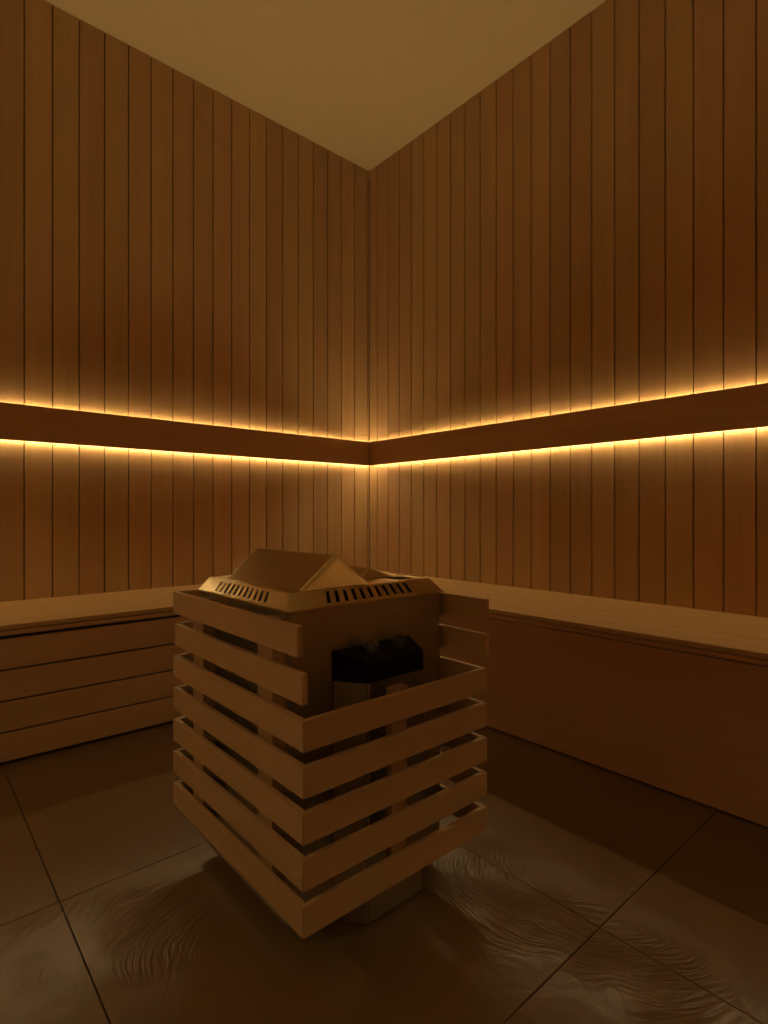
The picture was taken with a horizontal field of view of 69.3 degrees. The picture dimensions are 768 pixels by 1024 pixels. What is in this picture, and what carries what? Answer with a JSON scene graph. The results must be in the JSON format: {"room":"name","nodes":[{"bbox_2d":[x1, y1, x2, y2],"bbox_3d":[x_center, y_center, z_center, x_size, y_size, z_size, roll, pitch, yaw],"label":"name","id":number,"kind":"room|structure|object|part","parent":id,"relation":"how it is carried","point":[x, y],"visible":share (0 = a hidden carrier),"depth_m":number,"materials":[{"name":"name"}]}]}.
{"room":"sauna","nodes":[
{"label":"sauna","id":0,"kind":"room"},
{"bbox_2d":[0,0,368,601],"bbox_3d":[-1.184,-0.674,2.599,2.850,2.968,0.060,0,0,-41],"label":"wall","id":1,"kind":"structure","parent":0,"point":[171,249],"depth_m":2.66,"materials":[{"name":"brown wood"}]},
{"bbox_2d":[0,402,373,465],"bbox_3d":[-1.147,-0.363,2.557,2.848,0.146,0.050,0,0,-41],"label":"backrest","id":2,"kind":"object","parent":1,"relation":"attached to","point":[18,422],"visible":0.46,"depth_m":2.62,"materials":[{"name":"brown wood"}]},
{"bbox_2d":[45,0,605,178],"bbox_3d":[0.124,-2.198,1.109,2.970,0.080,4.024,0,0,-41],"label":"ceiling","id":3,"kind":"structure","parent":0,"point":[360,80],"depth_m":2.58,"materials":[{"name":"paint"}]},
{"bbox_2d":[0,711,767,1023],"bbox_3d":[0.124,0.840,1.109,2.970,0.060,4.024,0,0,-41],"label":"floor","id":4,"kind":"structure","parent":0,"point":[589,893],"depth_m":1.12,"materials":[{"name":"tile"}]},
{"bbox_2d":[0,570,433,763],"bbox_3d":[-0.976,0.586,2.361,2.848,0.449,0.571,0,0,-41],"label":"bench","id":5,"kind":"object","parent":4,"relation":"on","point":[75,670],"visible":0.46,"depth_m":1.95,"materials":[{"name":"brown wood"}]},
{"bbox_3d":[-0.980,0.594,2.366,2.848,0.433,0.539,0,0,-41],"label":"frame","id":6,"kind":"part","parent":5,"relation":"part of","materials":[{"name":"brown wood"}]},
{"bbox_2d":[173,548,488,938],"bbox_3d":[-0.139,0.449,1.292,0.485,0.721,0.579,0,0,-41],"label":"heater","id":7,"kind":"object","parent":4,"relation":"on","point":[366,631],"depth_m":1.10,"materials":[{"name":"brown wood"}]},
{"bbox_2d":[197,572,443,613],"bbox_3d":[-0.153,0.171,1.319,0.429,0.033,0.406,0,0,-41],"label":"hood","id":8,"kind":"object","parent":7,"relation":"attached to","point":[258,593],"depth_m":1.17,"materials":[{"name":"beige metal"}]},
{"bbox_3d":[-0.139,0.450,1.292,0.485,0.516,0.579,0,0,-41],"label":"heater guard","id":9,"kind":"part","parent":7,"relation":"part of","materials":[{"name":"brown wood"}]},
{"bbox_2d":[350,566,390,578],"bbox_3d":[-0.100,0.144,1.403,0.110,0.021,0.240,0,0,-41],"label":"vent","id":10,"kind":"object","parent":7,"relation":"attached to","point":[366,573],"depth_m":1.32,"materials":[{"name":"beige metal"}]},
{"bbox_3d":[-0.028,0.275,1.129,0.038,0.029,0.038,0,0,-41],"label":"knob","id":11,"kind":"part","parent":7,"relation":"part of","materials":[{"name":"black plastic"}]},
{"bbox_3d":[-0.004,0.304,1.147,0.210,0.060,0.062,0,0,-41],"label":"control panel","id":12,"kind":"part","parent":7,"relation":"part of","materials":[{"name":"black plastic"}]},
{"bbox_3d":[0.031,0.275,1.180,0.038,0.029,0.038,0,0,-41],"label":"knob","id":13,"kind":"part","parent":7,"relation":"part of","materials":[{"name":"black plastic"}]},
{"bbox_2d":[430,577,767,826],"bbox_3d":[1.165,0.586,1.643,0.579,0.449,3.332,0,0,-41],"label":"bench","id":14,"kind":"object","parent":4,"relation":"on","point":[674,699],"visible":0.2,"depth_m":1.71,"materials":[{"name":"brown wood"}]},
{"bbox_2d":[370,0,767,616],"bbox_3d":[1.217,-0.674,2.069,0.060,2.968,3.904,0,0,-41],"label":"wall","id":15,"kind":"structure","parent":0,"point":[587,229],"depth_m":2.41,"materials":[{"name":"brown wood"}]},
{"bbox_2d":[369,383,767,465],"bbox_3d":[1.194,-0.363,2.016,0.045,0.146,3.853,0,0,-41],"label":"backrest","id":16,"kind":"object","parent":15,"relation":"attached to","point":[745,407],"visible":1,"depth_m":2.32,"materials":[{"name":"brown wood"}]}
]}

